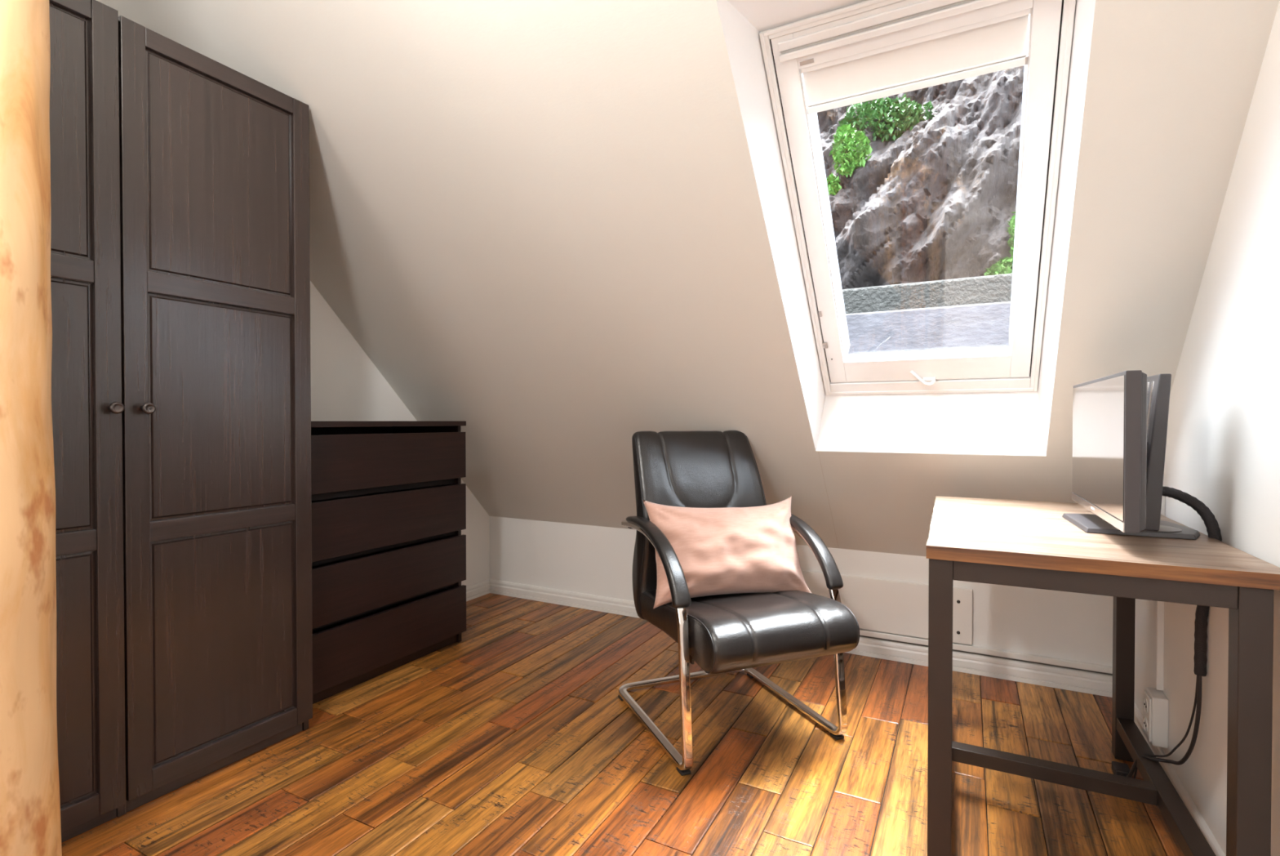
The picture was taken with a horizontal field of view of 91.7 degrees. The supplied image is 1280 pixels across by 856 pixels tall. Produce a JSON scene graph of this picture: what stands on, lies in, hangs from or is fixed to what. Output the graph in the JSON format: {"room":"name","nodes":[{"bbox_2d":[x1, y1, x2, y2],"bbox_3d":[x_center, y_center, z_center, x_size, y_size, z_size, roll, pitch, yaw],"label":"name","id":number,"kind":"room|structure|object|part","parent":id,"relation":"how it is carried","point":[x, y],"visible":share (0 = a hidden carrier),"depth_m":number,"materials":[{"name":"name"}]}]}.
{"room":"home office","nodes":[
{"label":"home office","id":0,"kind":"room"},
{"bbox_2d":[96,0,489,586],"bbox_3d":[-2.163,-0.247,1.228,0.100,2.456,5.357,0,1,28],"label":"wall","id":1,"kind":"structure","parent":0,"point":[346,385],"depth_m":2.78,"materials":[{"name":"paint"}]},
{"bbox_2d":[466,578,489,600],"bbox_3d":[-1.018,0.913,3.286,0.016,0.076,0.642,0,1,28],"label":"baseboard","id":2,"kind":"structure","parent":1,"relation":"attached to","point":[482,588],"depth_m":3.48,"materials":[{"name":"white wood"}]},
{"bbox_2d":[61,592,1184,855],"bbox_3d":[-0.827,1.044,0.538,3.121,0.120,5.557,0,1,28],"label":"floor","id":3,"kind":"structure","parent":0,"point":[514,736],"depth_m":1.76,"materials":[{"name":"brown wood"}]},
{"bbox_2d":[0,0,62,855],"bbox_3d":[-1.109,-0.247,0.997,0.251,2.450,0.247,0,1,28],"label":"timber post","id":4,"kind":"object","parent":3,"relation":"on","point":[30,824],"visible":1,"depth_m":1.00,"materials":[{"name":"brown wood"}]},
{"bbox_2d":[48,0,312,842],"bbox_3d":[-1.522,-0.025,1.648,0.620,1.990,1.024,0,1,28],"label":"wardrobe","id":5,"kind":"object","parent":3,"relation":"on","point":[180,242],"visible":0.95,"depth_m":1.64,"materials":[{"name":"black wood"}]},
{"bbox_3d":[-1.406,-0.991,1.292,0.019,0.048,0.416,0,1,29],"label":"door rail","id":6,"kind":"part","parent":5,"relation":"part of","materials":[{"name":"black wood"}]},
{"bbox_3d":[-1.407,-0.681,1.296,0.009,0.576,0.420,0,1,29],"label":"door panel","id":7,"kind":"part","parent":5,"relation":"part of","materials":[{"name":"black wood"}]},
{"bbox_3d":[-1.406,-0.369,1.300,0.019,0.052,0.416,0,1,29],"label":"door rail","id":8,"kind":"part","parent":5,"relation":"part of","materials":[{"name":"black wood"}]},
{"bbox_3d":[-1.407,-0.050,1.304,0.009,0.592,0.420,0,1,29],"label":"door panel","id":9,"kind":"part","parent":5,"relation":"part of","materials":[{"name":"black wood"}]},
{"bbox_3d":[-1.406,0.270,1.307,0.019,0.050,0.416,0,1,29],"label":"door rail","id":10,"kind":"part","parent":5,"relation":"part of","materials":[{"name":"black wood"}]},
{"bbox_3d":[-1.407,0.588,1.311,0.009,0.591,0.420,0,1,29],"label":"door panel","id":11,"kind":"part","parent":5,"relation":"part of","materials":[{"name":"black wood"}]},
{"bbox_3d":[-1.406,0.908,1.315,0.019,0.053,0.416,0,1,29],"label":"door rail","id":12,"kind":"part","parent":5,"relation":"part of","materials":[{"name":"black wood"}]},
{"bbox_3d":[-1.268,-0.049,1.499,0.034,0.030,0.029,0,1,29],"label":"door knob","id":13,"kind":"part","parent":5,"relation":"part of","materials":[{"name":"metal"}]},
{"bbox_3d":[-1.242,-0.050,1.563,0.034,0.030,0.029,0,1,28],"label":"door knob","id":14,"kind":"part","parent":5,"relation":"part of","materials":[{"name":"metal"}]},
{"bbox_3d":[-1.170,-0.685,1.752,0.009,0.572,0.394,0,1,28],"label":"door panel","id":15,"kind":"part","parent":5,"relation":"part of","materials":[{"name":"black wood"}]},
{"bbox_3d":[-1.169,-0.993,1.748,0.019,0.048,0.390,0,1,28],"label":"door rail","id":16,"kind":"part","parent":5,"relation":"part of","materials":[{"name":"black wood"}]},
{"bbox_3d":[-1.170,-0.055,1.760,0.009,0.592,0.394,0,1,28],"label":"door panel","id":17,"kind":"part","parent":5,"relation":"part of","materials":[{"name":"black wood"}]},
{"bbox_3d":[-1.169,-0.375,1.755,0.019,0.052,0.390,0,1,28],"label":"door rail","id":18,"kind":"part","parent":5,"relation":"part of","materials":[{"name":"black wood"}]},
{"bbox_3d":[-1.169,0.264,1.763,0.019,0.050,0.390,0,1,28],"label":"door rail","id":19,"kind":"part","parent":5,"relation":"part of","materials":[{"name":"black wood"}]},
{"bbox_3d":[-1.170,0.583,1.767,0.009,0.591,0.394,0,1,28],"label":"door panel","id":20,"kind":"part","parent":5,"relation":"part of","materials":[{"name":"black wood"}]},
{"bbox_3d":[-1.169,0.903,1.770,0.019,0.053,0.390,0,1,28],"label":"door rail","id":21,"kind":"part","parent":5,"relation":"part of","materials":[{"name":"black wood"}]},
{"bbox_3d":[-1.315,-0.027,2.107,0.556,1.984,0.018,0,1,28],"label":"panel","id":22,"kind":"part","parent":5,"relation":"part of","materials":[{"name":"black wood"}]},
{"bbox_2d":[311,420,466,703],"bbox_3d":[-1.161,0.466,2.522,0.457,0.988,0.797,0,1,28],"label":"dresser","id":23,"kind":"object","parent":3,"relation":"on","point":[388,498],"visible":0.48,"depth_m":2.40,"materials":[{"name":"black wood"}]},
{"bbox_3d":[-1.361,0.455,2.627,0.006,0.927,0.761,0,1,28],"label":"panel","id":24,"kind":"part","parent":23,"relation":"part of","materials":[{"name":"brown wood"}]},
{"bbox_3d":[-1.014,0.240,2.442,0.020,0.022,0.761,0,1,28],"label":"cross rail","id":25,"kind":"part","parent":23,"relation":"part of","materials":[{"name":"black wood"}]},
{"bbox_3d":[-1.014,0.468,2.445,0.020,0.022,0.761,0,1,28],"label":"cross rail","id":26,"kind":"part","parent":23,"relation":"part of","materials":[{"name":"black wood"}]},
{"bbox_3d":[-1.014,0.695,2.447,0.020,0.022,0.761,0,1,28],"label":"cross rail","id":27,"kind":"part","parent":23,"relation":"part of","materials":[{"name":"brown wood"}]},
{"bbox_3d":[-1.161,-0.017,2.517,0.457,0.021,0.797,0,1,28],"label":"panel","id":28,"kind":"part","parent":23,"relation":"part of","materials":[{"name":"black wood"}]},
{"bbox_3d":[-0.969,0.122,2.417,0.019,0.202,0.795,0,1,28],"label":"drawer","id":29,"kind":"part","parent":23,"relation":"part of","materials":[{"name":"black wood"}]},
{"bbox_3d":[-0.969,0.581,2.422,0.019,0.201,0.795,0,1,28],"label":"drawer","id":30,"kind":"part","parent":23,"relation":"part of","materials":[{"name":"black wood"}]},
{"bbox_3d":[-0.969,0.353,2.420,0.019,0.202,0.795,0,1,28],"label":"drawer","id":31,"kind":"part","parent":23,"relation":"part of","materials":[{"name":"black wood"}]},
{"bbox_3d":[-0.969,0.808,2.425,0.019,0.203,0.795,0,1,28],"label":"drawer","id":32,"kind":"part","parent":23,"relation":"part of","materials":[{"name":"black wood"}]},
{"bbox_3d":[-0.993,0.472,2.874,0.425,0.967,0.018,0,1,28],"label":"panel","id":33,"kind":"part","parent":23,"relation":"part of","materials":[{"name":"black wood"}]},
{"bbox_2d":[617,430,859,775],"bbox_3d":[0.293,0.489,2.037,0.586,0.953,0.703,0,1,-21],"label":"office chair","id":34,"kind":"object","parent":3,"relation":"on","point":[740,632],"visible":0.78,"depth_m":1.93,"materials":[{"name":"black leather"}]},
{"bbox_3d":[0.212,0.334,2.242,0.490,0.648,0.176,0,1,-21],"label":"backrest","id":35,"kind":"part","parent":34,"relation":"part of","materials":[{"name":"black leather"}]},
{"bbox_2d":[641,495,811,608],"bbox_3d":[0.291,0.402,2.051,0.582,0.338,0.222,0,1,-21],"label":"pillow","id":36,"kind":"object","parent":34,"relation":"on","point":[753,548],"visible":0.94,"depth_m":1.98,"materials":[{"name":"fabric"}]},
{"bbox_3d":[0.274,0.638,2.087,0.560,0.639,0.599,0,1,-21],"label":"chrome frame","id":37,"kind":"part","parent":34,"relation":"part of","materials":[{"name":"silver metal"}]},
{"bbox_3d":[0.316,0.592,1.979,0.484,0.146,0.576,0,1,-21],"label":"seat","id":38,"kind":"part","parent":34,"relation":"part of","materials":[{"name":"black leather"}]},
{"bbox_2d":[926,495,1279,855],"bbox_3d":[1.028,0.603,1.545,0.550,0.738,0.918,0,1,27],"label":"desk","id":39,"kind":"object","parent":3,"relation":"on","point":[1029,544],"visible":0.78,"depth_m":1.24,"materials":[{"name":"brown wood"}]},
{"bbox_3d":[0.614,0.619,1.271,0.044,0.712,0.044,0,1,27],"label":"leg","id":40,"kind":"part","parent":39,"relation":"part of","materials":[{"name":"brown metal"}]},
{"bbox_3d":[0.826,0.285,1.161,0.430,0.040,0.040,0,1,27],"label":"rail","id":41,"kind":"part","parent":39,"relation":"part of","materials":[{"name":"brown metal"}]},
{"bbox_3d":[1.420,0.613,1.823,0.044,0.712,0.044,0,1,27],"label":"leg","id":42,"kind":"part","parent":39,"relation":"part of","materials":[{"name":"brown metal"}]},
{"bbox_2d":[1062,369,1199,539],"bbox_3d":[1.110,0.059,1.378,0.229,0.352,0.561,0,1,27],"label":"monitor","id":43,"kind":"object","parent":39,"relation":"on","point":[1120,420],"visible":1,"depth_m":1.34,"materials":[{"name":"plastic"}]},
{"bbox_3d":[1.145,-0.020,1.407,0.019,0.168,0.014,0,1,27],"label":"slide rail","id":44,"kind":"part","parent":43,"relation":"part of","materials":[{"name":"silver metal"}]},
{"bbox_3d":[1.129,-0.019,1.376,0.019,0.168,0.014,0,1,27],"label":"slide rail","id":45,"kind":"part","parent":43,"relation":"part of","materials":[{"name":"silver metal"}]},
{"bbox_2d":[1162,485,1222,675],"bbox_3d":[1.216,0.346,1.398,0.122,0.434,0.107,0,1,28],"label":"cable sleeve","id":46,"kind":"object","parent":43,"relation":"attached to","point":[1211,522],"visible":0.64,"depth_m":1.39,"materials":[{"name":"black plastic"}]},
{"bbox_2d":[1123,675,1201,777],"bbox_3d":[1.308,0.759,1.560,0.047,0.403,0.303,0,1,6],"label":"power cable","id":47,"kind":"object","parent":46,"relation":"hanging from","point":[1184,759],"visible":0.82,"depth_m":1.44,"materials":[{"name":"rubber"}]},
{"bbox_2d":[1133,675,1197,777],"bbox_3d":[1.315,0.761,1.562,0.040,0.408,0.288,0,1,9],"label":"power cable","id":48,"kind":"object","parent":46,"relation":"hanging from","point":[1181,741],"visible":0.76,"depth_m":1.49,"materials":[{"name":"rubber"}]},
{"bbox_3d":[1.038,0.622,1.059,0.044,0.712,0.044,0,1,27],"label":"leg","id":49,"kind":"part","parent":39,"relation":"part of","materials":[{"name":"brown metal"}]},
{"bbox_2d":[1111,760,1132,777],"bbox_3d":[1.348,0.956,1.740,0.038,0.026,0.075,0,1,28],"label":"power adapter","id":50,"kind":"object","parent":3,"relation":"on","point":[1117,767],"visible":0.73,"depth_m":1.72,"materials":[{"name":"plastic"}]},
{"bbox_2d":[97,0,1279,555],"bbox_3d":[-0.028,-0.483,2.034,2.921,2.018,1.950,0,1,28],"label":"ceiling","id":51,"kind":"structure","parent":0,"point":[541,224],"depth_m":1.90,"materials":[{"name":"paint"}]},
{"bbox_2d":[715,0,1095,456],"bbox_3d":[0.788,-0.567,1.773,0.979,1.318,1.285,0,1,28],"label":"window","id":52,"kind":"structure","parent":51,"relation":"attached to","point":[976,401],"depth_m":1.74,"materials":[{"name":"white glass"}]},
{"bbox_3d":[0.417,-0.913,1.550,0.034,0.009,0.008,0,1,28],"label":"rating plate","id":53,"kind":"part","parent":52,"relation":"part of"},
{"bbox_3d":[0.616,-0.330,2.093,0.016,0.114,0.109,0,1,28],"label":"latch plate","id":54,"kind":"part","parent":52,"relation":"part of","materials":[{"name":"metal"}]},
{"bbox_2d":[799,8,1032,360],"bbox_3d":[0.780,-0.573,1.754,0.501,0.692,0.669,0,1,28],"label":"roller blind","id":55,"kind":"object","parent":52,"relation":"attached to","point":[999,43],"visible":1,"depth_m":1.49,"materials":[{"name":"fabric"}]},
{"bbox_3d":[0.560,-0.574,1.871,0.003,0.691,0.668,0,1,28],"label":"rail","id":56,"kind":"part","parent":55,"relation":"part of","materials":[{"name":"white plastic"}]},
{"bbox_3d":[0.661,-0.839,1.525,0.494,0.022,0.020,0,1,28],"label":"rail","id":57,"kind":"part","parent":55,"relation":"part of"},
{"bbox_3d":[1.001,-0.571,1.639,0.003,0.691,0.668,0,1,28],"label":"rail","id":58,"kind":"part","parent":55,"relation":"part of","materials":[{"name":"white plastic"}]},
{"bbox_3d":[0.783,-0.576,1.763,0.610,0.835,0.809,0,1,28],"label":"sash","id":59,"kind":"part","parent":52,"relation":"part of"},
{"bbox_2d":[489,515,1113,666],"bbox_3d":[0.447,0.728,2.947,3.121,0.466,0.100,0,1,28],"label":"wall","id":60,"kind":"structure","parent":0,"point":[596,560],"depth_m":2.61,"materials":[{"name":"paint"}]},
{"bbox_2d":[488,578,1112,697],"bbox_3d":[0.420,0.917,2.898,2.921,0.076,0.016,0,1,28],"label":"baseboard","id":61,"kind":"structure","parent":60,"relation":"attached to","point":[1077,680],"depth_m":2.51,"materials":[{"name":"white wood"}]},
{"bbox_2d":[817,451,838,545],"bbox_3d":[0.756,0.300,2.481,0.002,0.428,0.414,0,1,28],"label":"trim","id":62,"kind":"structure","parent":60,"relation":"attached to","point":[818,451],"depth_m":2.45,"materials":[{"name":"white paint"}]},
{"bbox_2d":[802,569,972,644],"bbox_3d":[1.009,0.738,2.584,0.660,0.218,0.018,0,1,28],"label":"radiator","id":63,"kind":"object","parent":60,"relation":"attached to","point":[877,604],"visible":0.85,"depth_m":2.56,"materials":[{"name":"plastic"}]},
{"bbox_2d":[859,628,1112,675],"bbox_3d":[1.212,0.867,2.477,1.121,0.029,0.020,0,1,28],"label":"channel","id":64,"kind":"object","parent":60,"relation":"attached to","point":[1075,664],"visible":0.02,"depth_m":2.37,"materials":[{"name":"white plastic"}]},
{"bbox_2d":[1134,0,1279,855],"bbox_3d":[0.509,-0.230,-0.183,0.100,2.456,5.357,0,1,28],"label":"wall","id":65,"kind":"structure","parent":0,"point":[1223,444],"depth_m":1.30,"materials":[{"name":"paint"}]},
{"bbox_2d":[1142,686,1168,747],"bbox_3d":[1.424,0.798,1.717,0.044,0.133,0.080,0,1,28],"label":"wall socket","id":66,"kind":"object","parent":65,"relation":"attached to","point":[1155,703],"visible":1,"depth_m":1.69,"materials":[{"name":"white plastic"}]},
{"bbox_2d":[1152,495,1165,690],"bbox_3d":[1.451,0.449,1.735,0.016,0.558,0.038,0,1,28],"label":"conduit","id":67,"kind":"object","parent":65,"relation":"attached to","point":[1158,606],"visible":0.44,"depth_m":1.72,"materials":[{"name":"white plastic"}]},
{"bbox_2d":[1133,702,1225,855],"bbox_3d":[0.454,0.954,-0.148,0.016,0.076,5.342,0,1,28],"label":"baseboard","id":68,"kind":"structure","parent":65,"relation":"attached to","point":[1167,767],"depth_m":1.54,"materials":[{"name":"white wood"}]},
{"bbox_3d":[5.725,4.112,6.611,28.000,0.400,11.050,0,1,28],"label":"ground","id":69,"kind":"structure","parent":0,"visible":0},
{"bbox_2d":[845,301,1010,354],"bbox_3d":[5.525,1.364,5.128,23.000,5.130,0.400,0,1,28],"label":"wall","id":70,"kind":"structure","parent":69,"relation":"on","point":[986,325],"depth_m":6.25,"materials":[{"name":"concrete"}]},
{"label":"outside","id":71,"kind":"structure","parent":0,"visible":0},
{"bbox_2d":[817,65,1024,288],"bbox_3d":[6.266,-5.412,8.596,15.015,9.400,5.992,0,1,28],"label":"rock cliff","id":72,"kind":"structure","parent":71,"point":[935,202],"depth_m":8.34,"materials":[{"name":"grey stone"}]},
{"bbox_2d":[826,172,841,195],"bbox_3d":[2.781,-3.474,8.993,0.259,0.454,0.212,0,1,1],"label":"bush","id":73,"kind":"object","parent":72,"relation":"on","point":[833,186],"visible":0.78,"depth_m":8.95,"materials":[{"name":"green plant"}]},
{"bbox_2d":[829,123,872,177],"bbox_3d":[2.994,-3.957,8.843,0.608,0.734,0.404,0,1,28],"label":"bush","id":74,"kind":"object","parent":72,"relation":"on","point":[842,154],"visible":1,"depth_m":8.77,"materials":[{"name":"green plant"}]},
{"bbox_2d":[836,93,942,145],"bbox_3d":[3.732,-4.589,9.376,1.500,0.852,0.984,0,1,28],"label":"bush","id":75,"kind":"object","parent":72,"relation":"on","point":[906,113],"visible":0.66,"depth_m":9.12,"materials":[{"name":"green plant"}]},
{"bbox_2d":[983,256,1013,275],"bbox_3d":[4.691,-1.950,7.922,0.551,0.514,0.352,0,1,28],"label":"bush","id":76,"kind":"object","parent":72,"relation":"on","point":[1006,266],"visible":0.27,"depth_m":7.88,"materials":[{"name":"green plant"}]},
{"bbox_2d":[1005,211,1016,257],"bbox_3d":[4.795,-2.447,7.840,0.317,0.606,0.230,0,1,28],"label":"bush","id":77,"kind":"object","parent":72,"relation":"on","point":[1011,223],"visible":0.26,"depth_m":7.86,"materials":[{"name":"green plant"}]},
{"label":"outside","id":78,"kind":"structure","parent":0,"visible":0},
{"bbox_2d":[842,273,1012,314],"bbox_3d":[5.829,-0.337,5.683,23.000,2.520,0.500,0,1,28],"label":"wall","id":79,"kind":"structure","parent":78,"point":[989,288],"depth_m":6.79,"materials":[{"name":"stone"}]}
]}

